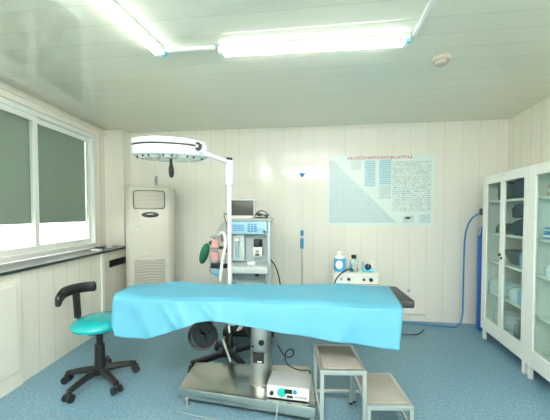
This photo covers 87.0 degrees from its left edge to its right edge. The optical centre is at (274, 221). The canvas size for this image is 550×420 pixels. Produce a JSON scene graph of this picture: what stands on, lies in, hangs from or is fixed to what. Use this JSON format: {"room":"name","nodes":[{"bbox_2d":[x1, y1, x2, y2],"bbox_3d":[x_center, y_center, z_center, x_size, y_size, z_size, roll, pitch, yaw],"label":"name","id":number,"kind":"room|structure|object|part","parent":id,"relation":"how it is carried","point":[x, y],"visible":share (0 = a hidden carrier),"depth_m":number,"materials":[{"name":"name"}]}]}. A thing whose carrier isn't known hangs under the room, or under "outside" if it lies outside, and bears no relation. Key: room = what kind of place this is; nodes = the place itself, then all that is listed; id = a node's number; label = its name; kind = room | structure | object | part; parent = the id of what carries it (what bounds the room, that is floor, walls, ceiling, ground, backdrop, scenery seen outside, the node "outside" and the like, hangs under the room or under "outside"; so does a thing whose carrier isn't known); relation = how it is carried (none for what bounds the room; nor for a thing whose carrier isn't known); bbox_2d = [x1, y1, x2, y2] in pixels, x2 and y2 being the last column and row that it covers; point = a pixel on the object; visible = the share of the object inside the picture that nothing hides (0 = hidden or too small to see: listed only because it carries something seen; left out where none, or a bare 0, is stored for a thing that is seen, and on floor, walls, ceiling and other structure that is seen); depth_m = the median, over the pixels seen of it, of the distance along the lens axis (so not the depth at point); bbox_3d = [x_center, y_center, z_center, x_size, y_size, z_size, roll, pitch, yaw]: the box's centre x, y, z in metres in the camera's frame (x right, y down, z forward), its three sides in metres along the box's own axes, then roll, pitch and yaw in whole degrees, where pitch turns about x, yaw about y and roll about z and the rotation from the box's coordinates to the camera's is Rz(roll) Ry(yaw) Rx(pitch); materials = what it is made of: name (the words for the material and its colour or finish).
{"room":"operating room","nodes":[
{"label":"operating room","id":0,"kind":"room"},
{"bbox_2d":[0,81,125,381],"bbox_3d":[-2.403,0.072,1.530,0.746,2.470,5.242,0,2,1],"label":"wall","id":1,"kind":"structure","parent":0,"point":[47,336],"depth_m":2.74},
{"bbox_2d":[0,279,22,398],"bbox_3d":[-2.009,0.879,1.837,0.029,0.840,0.907,0,2,1],"label":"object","id":2,"kind":"structure","parent":1,"relation":"attached to","point":[11,352],"depth_m":2.18,"materials":[{"name":"white"}]},
{"bbox_2d":[0,96,97,263],"bbox_3d":[-2.351,-0.360,2.874,0.100,1.410,1.719,0,2,1],"label":"window","id":3,"kind":"structure","parent":1,"relation":"in","point":[35,118],"depth_m":2.93,"materials":[{"name":"white plastic"}]},
{"bbox_3d":[-2.344,-0.351,2.460,0.028,1.315,0.787,0,2,1],"label":"sash","id":4,"kind":"part","parent":3,"relation":"part of","materials":[{"name":"white plastic"}]},
{"bbox_2d":[0,110,85,224],"bbox_3d":[-2.397,-0.497,2.856,0.006,1.035,1.559,0,2,1],"label":"roller blind","id":5,"kind":"object","parent":3,"relation":"attached to","point":[61,157],"visible":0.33,"depth_m":2.98,"materials":[{"name":"green fabric"}]},
{"bbox_3d":[-2.357,-0.373,3.250,0.028,1.315,0.862,0,2,1],"label":"sash","id":6,"kind":"part","parent":3,"relation":"part of","materials":[{"name":"white plastic"}]},
{"bbox_2d":[0,85,105,246],"bbox_3d":[-2.320,-0.382,2.102,0.035,1.504,3.641,0,2,1],"label":"trim","id":7,"kind":"structure","parent":1,"relation":"attached to","point":[9,94],"depth_m":3.09,"materials":[{"name":"white plastic"}]},
{"bbox_2d":[0,245,125,275],"bbox_3d":[-2.147,0.371,2.556,0.357,0.024,2.770,0,2,1],"label":"windowsill","id":8,"kind":"structure","parent":1,"relation":"attached to","point":[24,265],"depth_m":2.71,"materials":[{"name":"black stone"}]},
{"bbox_2d":[100,253,104,311],"bbox_3d":[-1.981,0.810,3.339,0.021,0.894,0.052,0,2,1],"label":"trim","id":9,"kind":"structure","parent":1,"relation":"attached to","point":[102,262],"depth_m":3.32,"materials":[{"name":"white plastic"}]},
{"bbox_2d":[109,256,125,267],"bbox_3d":[-1.978,0.505,3.669,0.014,0.085,0.380,0,2,1],"label":"air vent","id":10,"kind":"object","parent":1,"relation":"in","point":[118,261],"visible":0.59,"depth_m":3.64,"materials":[{"name":"black plastic"}]},
{"bbox_2d":[104,130,130,244],"bbox_3d":[-2.268,-0.447,4.004,0.506,1.570,0.168,0,2,7],"label":"wall","id":11,"kind":"structure","parent":0,"point":[117,149],"depth_m":3.91,"materials":[{"name":"white paint"}]},
{"bbox_2d":[0,0,549,132],"bbox_3d":[-0.048,-1.204,1.201,5.600,0.100,5.338,0,2,7],"label":"ceiling","id":12,"kind":"structure","parent":0,"point":[71,56],"depth_m":2.18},
{"bbox_2d":[92,0,166,56],"bbox_3d":[-0.916,-1.134,1.389,0.078,0.051,1.235,0,2,13],"label":"fluorescent light","id":13,"kind":"object","parent":12,"relation":"attached to","point":[110,7],"visible":1,"depth_m":1.68,"materials":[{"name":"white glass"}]},
{"bbox_2d":[165,45,215,52],"bbox_3d":[-0.579,-1.163,1.958,0.360,0.020,0.028,0,2,6],"label":"cable trunking","id":14,"kind":"object","parent":12,"relation":"attached to","point":[209,47],"visible":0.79,"depth_m":1.95,"materials":[{"name":"white plastic"}]},
{"bbox_2d":[218,34,410,57],"bbox_3d":[0.236,-1.148,1.903,1.235,0.051,0.078,0,2,6],"label":"fluorescent light","id":15,"kind":"object","parent":12,"relation":"attached to","point":[397,40],"visible":1,"depth_m":1.88,"materials":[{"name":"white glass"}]},
{"bbox_2d":[412,0,435,36],"bbox_3d":[0.786,-1.145,1.297,0.028,0.020,1.030,0,2,9],"label":"cable trunking","id":16,"kind":"object","parent":12,"relation":"attached to","point":[430,3],"visible":1,"depth_m":1.62,"materials":[{"name":"white plastic"}]},
{"bbox_2d":[431,53,450,66],"bbox_3d":[1.196,-1.150,2.087,0.124,0.057,0.124,0,2,7],"label":"smoke detector","id":17,"kind":"object","parent":12,"relation":"attached to","point":[440,60],"visible":1,"depth_m":2.06,"materials":[{"name":"beige plastic"}]},
{"bbox_2d":[0,321,549,419],"bbox_3d":[-0.048,1.365,1.273,5.600,0.100,5.338,0,2,7],"label":"floor","id":18,"kind":"structure","parent":0,"point":[446,373],"depth_m":2.33,"materials":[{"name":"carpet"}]},
{"bbox_2d":[55,281,139,403],"bbox_3d":[-1.428,0.906,2.312,0.593,0.763,0.567,0,2,7],"label":"stool","id":19,"kind":"object","parent":18,"relation":"on","point":[97,324],"visible":0.98,"depth_m":2.29,"materials":[{"name":"teal plastic"}]},
{"bbox_3d":[-1.661,0.589,2.402,0.102,0.135,0.365,0,2,15],"label":"backrest","id":20,"kind":"part","parent":19,"relation":"part of","materials":[{"name":"black plastic"}]},
{"bbox_3d":[-1.641,0.693,2.402,0.038,0.201,0.055,0,2,15],"label":"post","id":21,"kind":"part","parent":19,"relation":"part of","materials":[{"name":"black plastic"}]},
{"bbox_3d":[-1.552,0.748,2.377,0.219,0.249,0.032,1,2,20],"label":"post","id":22,"kind":"part","parent":19,"relation":"part of","materials":[{"name":"black plastic"}]},
{"bbox_3d":[-1.550,1.192,2.319,0.239,0.082,0.060,0,2,-3],"label":"leg","id":23,"kind":"part","parent":19,"relation":"part of","materials":[{"name":"black plastic"}]},
{"bbox_3d":[-1.449,1.196,2.186,0.060,0.082,0.239,1,2,19],"label":"leg","id":24,"kind":"part","parent":19,"relation":"part of","materials":[{"name":"black plastic"}]},
{"bbox_3d":[-1.403,0.800,2.314,0.388,0.085,0.388,0,2,7],"label":"seat","id":25,"kind":"part","parent":19,"relation":"part of","materials":[{"name":"teal leather"}]},
{"bbox_3d":[-1.284,1.194,2.238,0.239,0.082,0.060,1,2,37],"label":"leg","id":26,"kind":"part","parent":19,"relation":"part of","materials":[{"name":"black plastic"}]},
{"bbox_3d":[-1.283,1.190,2.410,0.239,0.082,0.059,-1,2,-35],"label":"leg","id":27,"kind":"part","parent":19,"relation":"part of","materials":[{"name":"black plastic"}]},
{"bbox_2d":[125,187,175,287],"bbox_3d":[-1.535,0.420,3.603,0.560,1.660,0.336,0,2,-17],"label":"air conditioner","id":28,"kind":"object","parent":18,"relation":"on","point":[149,211],"visible":0.75,"depth_m":3.45,"materials":[{"name":"grey plastic"}]},
{"bbox_2d":[133,190,164,208],"bbox_3d":[-1.490,-0.259,3.434,0.356,0.227,0.012,0,2,-17],"label":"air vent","id":29,"kind":"object","parent":28,"relation":"attached to","point":[142,199],"depth_m":3.43,"materials":[{"name":"grey plastic"}]},
{"bbox_3d":[-1.491,0.689,3.465,0.340,0.470,0.011,0,2,-17],"label":"intake panel","id":30,"kind":"part","parent":28,"relation":"part of","materials":[{"name":"grey plastic"}]},
{"bbox_3d":[-1.480,-0.081,3.442,0.196,0.068,0.020,0,2,-17],"label":"display panel","id":31,"kind":"part","parent":28,"relation":"part of","materials":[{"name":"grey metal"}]},
{"bbox_2d":[130,135,250,372],"bbox_3d":[-0.682,0.284,2.522,1.012,1.991,0.733,0,2,7],"label":"lamp","id":32,"kind":"object","parent":18,"relation":"on","point":[161,148],"visible":0.91,"depth_m":2.43,"materials":[{"name":"white metal"}]},
{"bbox_3d":[-0.888,-0.458,2.484,0.043,0.165,0.045,0,2,7],"label":"handle","id":33,"kind":"part","parent":32,"relation":"part of","materials":[{"name":"black plastic"}]},
{"bbox_3d":[-0.613,-0.599,2.321,0.064,0.064,0.055,0,2,7],"label":"tilt knob","id":34,"kind":"part","parent":32,"relation":"part of","materials":[{"name":"black plastic"}]},
{"bbox_3d":[-0.555,1.183,2.522,0.347,0.065,0.045,-1,2,-28],"label":"leg","id":35,"kind":"part","parent":32,"relation":"part of","materials":[{"name":"black plastic"}]},
{"bbox_3d":[-0.491,-0.538,2.456,0.040,0.066,0.267,1,2,41],"label":"arm","id":36,"kind":"part","parent":32,"relation":"part of","materials":[{"name":"white metal"}]},
{"bbox_3d":[-0.488,1.177,2.735,0.045,0.064,0.315,-1,2,-33],"label":"leg","id":37,"kind":"part","parent":32,"relation":"part of","materials":[{"name":"black plastic"}]},
{"bbox_3d":[-0.334,1.183,2.514,0.045,0.064,0.230,-1,2,-38],"label":"leg","id":38,"kind":"part","parent":32,"relation":"part of","materials":[{"name":"black plastic"}]},
{"bbox_3d":[-0.280,1.177,2.709,0.328,0.064,0.045,-1,2,-40],"label":"leg","id":39,"kind":"part","parent":32,"relation":"part of","materials":[{"name":"black plastic"}]},
{"bbox_2d":[177,401,278,419],"bbox_3d":[-0.324,1.231,1.896,0.698,0.128,0.072,0,2,7],"label":"cable","id":40,"kind":"object","parent":18,"relation":"on","point":[278,401],"visible":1,"depth_m":1.91,"materials":[{"name":"grey plastic"}]},
{"bbox_2d":[199,213,280,343],"bbox_3d":[-0.361,0.581,3.090,0.861,1.345,0.400,0,2,4],"label":"machine","id":41,"kind":"object","parent":18,"relation":"on","point":[252,239],"visible":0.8,"depth_m":3.04,"materials":[{"name":"grey metal"}]},
{"bbox_2d":[210,238,218,247],"bbox_3d":[-0.635,0.225,3.060,0.092,0.090,0.092,0,2,4],"label":"canister","id":42,"kind":"object","parent":41,"relation":"on","point":[214,242],"depth_m":3.02,"materials":[{"name":"pink plastic"}]},
{"bbox_2d":[210,251,218,260],"bbox_3d":[-0.635,0.362,3.064,0.092,0.095,0.092,0,2,4],"label":"canister","id":43,"kind":"object","parent":41,"relation":"on","point":[214,255],"depth_m":3.03,"materials":[{"name":"pink plastic"}]},
{"bbox_2d":[232,225,243,230],"bbox_3d":[-0.385,0.064,3.031,0.120,0.062,0.003,0,2,4],"label":"screen","id":44,"kind":"object","parent":41,"relation":"attached to","point":[234,227],"depth_m":3.03,"materials":[{"name":"blue plastic"}]},
{"bbox_2d":[231,198,255,218],"bbox_3d":[-0.352,-0.144,3.145,0.274,0.220,0.120,0,2,4],"label":"patient monitor","id":45,"kind":"object","parent":41,"relation":"on","point":[242,208],"visible":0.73,"depth_m":3.12,"materials":[{"name":"grey plastic"}]},
{"bbox_3d":[-0.269,0.062,3.107,0.380,0.133,0.165,0,2,4],"label":"control panel","id":46,"kind":"part","parent":41,"relation":"part of","materials":[{"name":"blue plastic"}]},
{"bbox_2d":[232,262,268,273],"bbox_3d":[-0.265,0.482,3.046,0.424,0.077,0.350,0,2,7],"label":"tray","id":47,"kind":"object","parent":41,"relation":"on","point":[237,267],"depth_m":2.91,"materials":[{"name":"grey metal"}]},
{"bbox_2d":[247,261,255,264],"bbox_3d":[-0.242,0.429,2.986,0.080,0.030,0.060,0,2,7],"label":"carton","id":48,"kind":"object","parent":41,"relation":"on","point":[248,262],"visible":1,"depth_m":2.96,"materials":[{"name":"white cardboard"}]},
{"bbox_2d":[232,218,273,220],"bbox_3d":[-0.251,-0.021,3.141,0.460,0.023,0.250,0,2,4],"label":"shelf","id":49,"kind":"object","parent":41,"relation":"attached to","point":[254,219],"depth_m":3.02,"materials":[{"name":"grey plastic"}]},
{"bbox_3d":[-0.252,0.540,3.222,0.450,1.100,0.040,0,2,4],"label":"panel","id":50,"kind":"part","parent":41,"relation":"part of","materials":[{"name":"grey metal"}]},
{"bbox_2d":[255,210,271,217],"bbox_3d":[-0.125,-0.078,3.064,0.180,0.085,0.085,0,2,7],"label":"cable","id":51,"kind":"object","parent":41,"relation":"on","point":[266,215],"visible":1,"depth_m":3.04,"materials":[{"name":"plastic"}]},
{"bbox_3d":[-0.058,0.543,3.133,0.030,1.100,0.190,0,2,4],"label":"panel","id":52,"kind":"part","parent":41,"relation":"part of","materials":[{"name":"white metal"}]},
{"bbox_2d":[179,286,414,419],"bbox_3d":[-0.061,0.893,2.104,1.945,0.798,0.530,0,2,7],"label":"table","id":53,"kind":"object","parent":18,"relation":"on","point":[238,385],"visible":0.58,"depth_m":2.06,"materials":[{"name":"silver metal"}]},
{"bbox_3d":[-0.366,0.972,2.190,0.075,0.170,0.016,0,2,7],"label":"support rod","id":54,"kind":"part","parent":53,"relation":"part of","materials":[{"name":"metal"}]},
{"bbox_3d":[-0.196,1.206,2.143,0.979,0.074,0.504,0,2,7],"label":"plate","id":55,"kind":"part","parent":53,"relation":"part of","materials":[{"name":"silver metal"}]},
{"bbox_2d":[111,282,402,349],"bbox_3d":[-0.142,0.603,2.034,1.957,0.272,0.621,0,2,7],"label":"drape","id":56,"kind":"object","parent":53,"relation":"on","point":[371,316],"visible":1,"depth_m":1.81,"materials":[{"name":"blue fabric"}]},
{"bbox_3d":[-0.117,0.968,2.061,0.079,0.070,0.024,0,2,7],"label":"rating plate","id":57,"kind":"part","parent":53,"relation":"part of","materials":[{"name":"black plastic"}]},
{"bbox_2d":[267,370,310,402],"bbox_3d":[0.100,1.127,1.985,0.284,0.092,0.205,0,2,11],"label":"electrosurgical unit","id":58,"kind":"object","parent":53,"relation":"on","point":[281,384],"visible":1,"depth_m":1.92,"materials":[{"name":"white enamelled metal"},{"name":"teal plastic"},{"name":"black plastic"}]},
{"bbox_3d":[0.083,1.125,1.901,0.280,0.080,0.006,0,2,11],"label":"panel","id":59,"kind":"part","parent":58,"relation":"part of","materials":[{"name":"white plastic"}]},
{"bbox_2d":[277,345,310,373],"bbox_3d":[0.155,1.069,2.239,0.104,0.167,0.299,-1,2,-42],"label":"power cable","id":60,"kind":"object","parent":53,"relation":"on","point":[277,345],"visible":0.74,"depth_m":2.29,"materials":[{"name":"black plastic"}]},
{"bbox_2d":[296,173,307,283],"bbox_3d":[0.346,0.333,3.474,0.494,1.841,0.520,0,2,7],"label":"stand","id":61,"kind":"object","parent":18,"relation":"on","point":[300,174],"visible":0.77,"depth_m":3.47,"materials":[{"name":"metal"}]},
{"bbox_2d":[332,268,379,285],"bbox_3d":[0.905,0.910,3.310,0.485,0.695,0.320,0,2,7],"label":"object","id":62,"kind":"object","parent":18,"relation":"on","point":[360,277],"visible":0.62,"depth_m":3.16,"materials":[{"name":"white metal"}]},
{"bbox_2d":[334,251,345,271],"bbox_3d":[0.735,0.450,3.287,0.130,0.225,0.094,0,2,7],"label":"bottle","id":63,"kind":"object","parent":62,"relation":"on","point":[339,260],"visible":0.98,"depth_m":3.25,"materials":[{"name":"blue plastic"}]},
{"bbox_2d":[334,268,353,283],"bbox_3d":[0.747,0.882,3.179,0.268,0.737,0.040,0,2,-16],"label":"tube","id":64,"kind":"object","parent":62,"relation":"attached to","point":[350,268],"visible":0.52,"depth_m":3.15,"materials":[{"name":"black plastic"}]},
{"bbox_2d":[350,254,357,271],"bbox_3d":[0.889,0.469,3.266,0.096,0.190,0.103,0,2,7],"label":"jar","id":65,"kind":"object","parent":62,"relation":"on","point":[353,256],"visible":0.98,"depth_m":3.24,"materials":[{"name":"clear glass"}]},
{"bbox_3d":[0.905,0.576,3.301,0.485,0.025,0.320,0,2,7],"label":"plate","id":66,"kind":"part","parent":62,"relation":"part of","materials":[{"name":"white metal"}]},
{"bbox_2d":[362,261,372,271],"bbox_3d":[1.037,0.504,3.244,0.120,0.120,0.096,0,2,7],"label":"pressure regulator","id":67,"kind":"object","parent":62,"relation":"on","point":[368,268],"visible":1,"depth_m":3.22,"materials":[{"name":"blue plastic"}]},
{"bbox_2d":[314,345,413,419],"bbox_3d":[0.550,1.087,1.904,0.559,0.421,0.369,0,2,1],"label":"step stool","id":68,"kind":"object","parent":18,"relation":"on","point":[378,391],"visible":0.96,"depth_m":1.83,"materials":[{"name":"silver metal"}]},
{"bbox_3d":[0.287,1.092,2.060,0.024,0.378,0.024,0,2,1],"label":"leg","id":69,"kind":"part","parent":68,"relation":"part of","materials":[{"name":"silver metal"}]},
{"bbox_3d":[0.281,1.101,1.739,0.024,0.378,0.024,0,2,1],"label":"leg","id":70,"kind":"part","parent":68,"relation":"part of","materials":[{"name":"silver metal"}]},
{"bbox_3d":[0.410,0.893,1.891,0.276,0.028,0.345,0,2,1],"label":"step frame","id":71,"kind":"part","parent":68,"relation":"part of","materials":[{"name":"silver metal"}]},
{"bbox_3d":[0.539,1.092,2.055,0.024,0.378,0.024,0,2,1],"label":"leg","id":72,"kind":"part","parent":68,"relation":"part of","materials":[{"name":"silver metal"}]},
{"bbox_3d":[0.566,1.196,2.077,0.024,0.168,0.024,0,2,1],"label":"leg","id":73,"kind":"part","parent":68,"relation":"part of","materials":[{"name":"silver metal"}]},
{"bbox_3d":[0.533,1.101,1.734,0.024,0.378,0.024,0,2,1],"label":"leg","id":74,"kind":"part","parent":68,"relation":"part of","materials":[{"name":"silver metal"}]},
{"bbox_3d":[0.560,1.206,1.737,0.024,0.168,0.024,0,2,1],"label":"leg","id":75,"kind":"part","parent":68,"relation":"part of","materials":[{"name":"silver metal"}]},
{"bbox_3d":[0.689,1.103,1.902,0.276,0.028,0.365,0,2,1],"label":"step frame","id":76,"kind":"part","parent":68,"relation":"part of","materials":[{"name":"silver metal"}]},
{"bbox_3d":[0.812,1.206,1.732,0.024,0.168,0.024,0,2,1],"label":"leg","id":77,"kind":"part","parent":68,"relation":"part of","materials":[{"name":"silver metal"}]},
{"bbox_2d":[476,208,487,332],"bbox_3d":[2.428,0.552,3.342,0.263,1.410,0.210,0,2,7],"label":"gas cylinder","id":78,"kind":"object","parent":18,"relation":"on","point":[479,248],"visible":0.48,"depth_m":3.33,"materials":[{"name":"blue paint"}]},
{"bbox_2d":[402,212,480,327],"bbox_3d":[1.664,0.567,3.518,1.436,1.366,0.118,0,2,12],"label":"gas hose","id":79,"kind":"object","parent":78,"relation":"attached to","point":[470,220],"visible":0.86,"depth_m":3.44,"materials":[{"name":"blue rubber"}]},
{"bbox_2d":[481,166,528,373],"bbox_3d":[2.336,0.403,2.731,0.387,1.742,0.765,0,2,13],"label":"tall cabinet","id":80,"kind":"object","parent":18,"relation":"on","point":[495,263],"visible":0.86,"depth_m":2.98,"materials":[{"name":"white metal"}]},
{"bbox_3d":[2.259,1.208,3.127,0.030,0.110,0.030,0,2,13],"label":"leg","id":81,"kind":"part","parent":80,"relation":"part of","materials":[{"name":"white metal"}]},
{"bbox_3d":[2.211,0.341,2.956,0.020,1.623,0.378,0,2,13],"label":"door","id":82,"kind":"part","parent":80,"relation":"part of","materials":[{"name":"white metal"}]},
{"bbox_2d":[496,223,511,233],"bbox_3d":[2.379,0.066,2.920,0.200,0.104,0.231,0,2,13],"label":"cloth bundle","id":83,"kind":"object","parent":80,"relation":"on","point":[508,225],"visible":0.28,"depth_m":2.85,"materials":[{"name":"fabric"}]},
{"bbox_2d":[487,289,520,308],"bbox_3d":[2.357,0.750,2.736,0.316,0.022,0.717,0,2,13],"label":"shelf","id":84,"kind":"object","parent":80,"relation":"attached to","point":[506,299],"depth_m":2.76,"materials":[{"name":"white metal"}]},
{"bbox_2d":[488,259,521,271],"bbox_3d":[2.357,0.425,2.727,0.316,0.022,0.717,0,2,13],"label":"shelf","id":85,"kind":"object","parent":80,"relation":"attached to","point":[490,261],"depth_m":2.84,"materials":[{"name":"white"}]},
{"bbox_2d":[489,278,521,296],"bbox_3d":[2.340,0.659,2.945,0.200,0.146,0.281,0,2,13],"label":"cloth bundle","id":86,"kind":"object","parent":80,"relation":"on","point":[509,284],"visible":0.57,"depth_m":2.88,"materials":[{"name":"blue fabric"}]},
{"bbox_2d":[488,232,522,238],"bbox_3d":[2.357,0.135,2.719,0.316,0.022,0.717,0,2,13],"label":"shelf","id":87,"kind":"object","parent":80,"relation":"attached to","point":[490,234],"depth_m":2.90,"materials":[{"name":"white"}]},
{"bbox_2d":[498,181,514,199],"bbox_3d":[2.396,-0.310,2.895,0.200,0.188,0.271,0,2,13],"label":"cloth bundle","id":88,"kind":"object","parent":80,"relation":"on","point":[509,195],"visible":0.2,"depth_m":2.84,"materials":[{"name":"fabric"}]},
{"bbox_2d":[489,198,523,202],"bbox_3d":[2.357,-0.200,2.710,0.316,0.022,0.717,0,2,13],"label":"shelf","id":89,"kind":"object","parent":80,"relation":"attached to","point":[491,200],"depth_m":2.92,"materials":[{"name":"white glass"}]},
{"bbox_2d":[493,309,520,329],"bbox_3d":[2.378,0.983,2.945,0.200,0.159,0.250,0,2,13],"label":"cloth bundle","id":90,"kind":"object","parent":80,"relation":"in","point":[510,317],"visible":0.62,"depth_m":2.86,"materials":[{"name":"blue fabric"}]},
{"bbox_2d":[505,249,522,264],"bbox_3d":[2.365,0.347,2.777,0.290,0.130,0.290,0,2,13],"label":"basin","id":91,"kind":"object","parent":80,"relation":"in","point":[512,255],"visible":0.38,"depth_m":2.76,"materials":[{"name":"grey"}]},
{"bbox_3d":[2.127,0.352,2.581,0.020,1.623,0.384,0,2,13],"label":"door","id":92,"kind":"part","parent":80,"relation":"part of","materials":[{"name":"white metal"}]},
{"bbox_2d":[509,287,521,303],"bbox_3d":[2.276,0.673,2.661,0.170,0.135,0.150,0,2,13],"label":"cloth bundle","id":93,"kind":"object","parent":80,"relation":"on","point":[513,292],"visible":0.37,"depth_m":2.66,"materials":[{"name":"fabric"}]},
{"bbox_2d":[511,218,522,235],"bbox_3d":[2.265,0.050,2.551,0.200,0.157,0.310,0,2,13],"label":"cloth bundle","id":94,"kind":"object","parent":80,"relation":"on","point":[517,226],"visible":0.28,"depth_m":2.60,"materials":[{"name":"fabric"}]},
{"bbox_2d":[512,203,523,217],"bbox_3d":[2.265,-0.103,2.546,0.200,0.147,0.311,0,2,13],"label":"cloth bundle","id":95,"kind":"object","parent":94,"relation":"on","point":[518,209],"visible":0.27,"depth_m":2.59,"materials":[{"name":"fabric"}]},
{"bbox_2d":[512,178,523,198],"bbox_3d":[2.265,-0.311,2.540,0.200,0.210,0.311,0,2,13],"label":"cloth bundle","id":96,"kind":"object","parent":80,"relation":"on","point":[518,186],"visible":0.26,"depth_m":2.59,"materials":[{"name":"fabric"}]},
{"bbox_2d":[515,320,520,338],"bbox_3d":[2.264,0.996,2.664,0.110,0.150,0.110,0,2,7],"label":"glass jar","id":97,"kind":"object","parent":80,"relation":"in","point":[517,329],"visible":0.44,"depth_m":2.66,"materials":[{"name":"clear glass"}]},
{"bbox_2d":[517,291,521,305],"bbox_3d":[2.231,0.665,2.507,0.180,0.158,0.170,0,2,13],"label":"cloth bundle","id":98,"kind":"object","parent":80,"relation":"on","point":[519,294],"visible":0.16,"depth_m":2.55,"materials":[{"name":"blue fabric"}]},
{"bbox_2d":[519,252,522,268],"bbox_3d":[2.232,0.330,2.504,0.160,0.180,0.151,0,2,13],"label":"cloth bundle","id":99,"kind":"object","parent":80,"relation":"on","point":[521,253],"visible":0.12,"depth_m":2.56,"materials":[{"name":"blue fabric"}]},
{"bbox_3d":[2.107,1.227,2.449,0.030,0.110,0.030,0,2,13],"label":"leg","id":100,"kind":"part","parent":80,"relation":"part of","materials":[{"name":"white metal"}]},
{"bbox_2d":[525,161,549,381],"bbox_3d":[2.167,0.424,1.977,0.387,1.742,0.765,0,2,13],"label":"tall cabinet","id":101,"kind":"object","parent":18,"relation":"on","point":[537,323],"visible":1,"depth_m":2.34,"materials":[{"name":"white metal"}]},
{"bbox_3d":[2.090,1.229,2.373,0.030,0.110,0.030,0,2,13],"label":"leg","id":102,"kind":"part","parent":101,"relation":"part of","materials":[{"name":"white metal"}]},
{"bbox_2d":[535,314,549,323],"bbox_3d":[2.188,0.771,1.982,0.316,0.022,0.717,0,2,13],"label":"shelf","id":103,"kind":"object","parent":101,"relation":"attached to","point":[544,317],"depth_m":2.30,"materials":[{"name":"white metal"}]},
{"bbox_2d":[536,274,549,280],"bbox_3d":[2.188,0.446,1.973,0.316,0.022,0.717,0,2,13],"label":"shelf","id":104,"kind":"object","parent":101,"relation":"attached to","point":[538,276],"depth_m":2.29,"materials":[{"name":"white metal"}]},
{"bbox_2d":[537,238,549,242],"bbox_3d":[2.188,0.156,1.965,0.316,0.022,0.717,0,2,13],"label":"shelf","id":105,"kind":"object","parent":101,"relation":"attached to","point":[539,240],"depth_m":2.28,"materials":[{"name":"white"}]},
{"bbox_2d":[538,196,549,198],"bbox_3d":[2.188,-0.179,1.956,0.316,0.022,0.717,0,2,13],"label":"shelf","id":106,"kind":"object","parent":101,"relation":"attached to","point":[539,197],"depth_m":2.26,"materials":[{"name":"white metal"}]},
{"bbox_2d":[543,233,549,239],"bbox_3d":[2.164,0.116,2.192,0.141,0.045,0.162,0,2,13],"label":"carton","id":107,"kind":"object","parent":101,"relation":"on","point":[545,235],"visible":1,"depth_m":2.25,"materials":[{"name":"blue cardboard"}]},
{"bbox_2d":[544,227,549,232],"bbox_3d":[2.164,0.070,2.191,0.131,0.045,0.152,0,2,13],"label":"carton","id":108,"kind":"object","parent":107,"relation":"on","point":[547,229],"visible":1,"depth_m":2.25,"materials":[{"name":"blue cardboard"}]},
{"bbox_2d":[545,264,549,276],"bbox_3d":[2.186,0.368,2.159,0.200,0.123,0.210,0,2,13],"label":"cloth bundle","id":109,"kind":"object","parent":101,"relation":"on","point":[547,271],"visible":1,"depth_m":2.24,"materials":[{"name":"fabric"}]},
{"bbox_2d":[130,119,508,323],"bbox_3d":[0.277,0.008,3.845,5.600,2.470,0.120,0,2,7],"label":"wall","id":110,"kind":"structure","parent":0,"point":[427,261],"depth_m":3.71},
{"bbox_2d":[328,154,434,225],"bbox_3d":[1.316,-0.387,3.642,1.285,0.880,0.004,0,2,7],"label":"poster","id":111,"kind":"object","parent":110,"relation":"attached to","point":[384,190],"visible":1,"depth_m":3.64,"materials":[{"name":"white paper"}]},
{"bbox_2d":[403,307,426,314],"bbox_3d":[1.344,1.109,3.664,1.070,0.078,0.034,0,2,7],"label":"trim","id":112,"kind":"structure","parent":110,"relation":"attached to","point":[416,310],"depth_m":3.60,"materials":[{"name":"white plastic"}]},
{"bbox_2d":[352,266,357,271],"bbox_3d":[0.889,0.486,3.270,0.096,0.155,0.096,0,2,7],"label":"liquid","id":113,"kind":"object","parent":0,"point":[354,268],"depth_m":3.23,"materials":[{"name":"clear liquid"}]},
{"bbox_2d":[507,96,549,170],"bbox_3d":[2.232,0.088,0.953,0.119,2.470,5.182,0,2,13],"label":"wall","id":114,"kind":"structure","parent":0,"point":[529,129],"depth_m":3.03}
]}

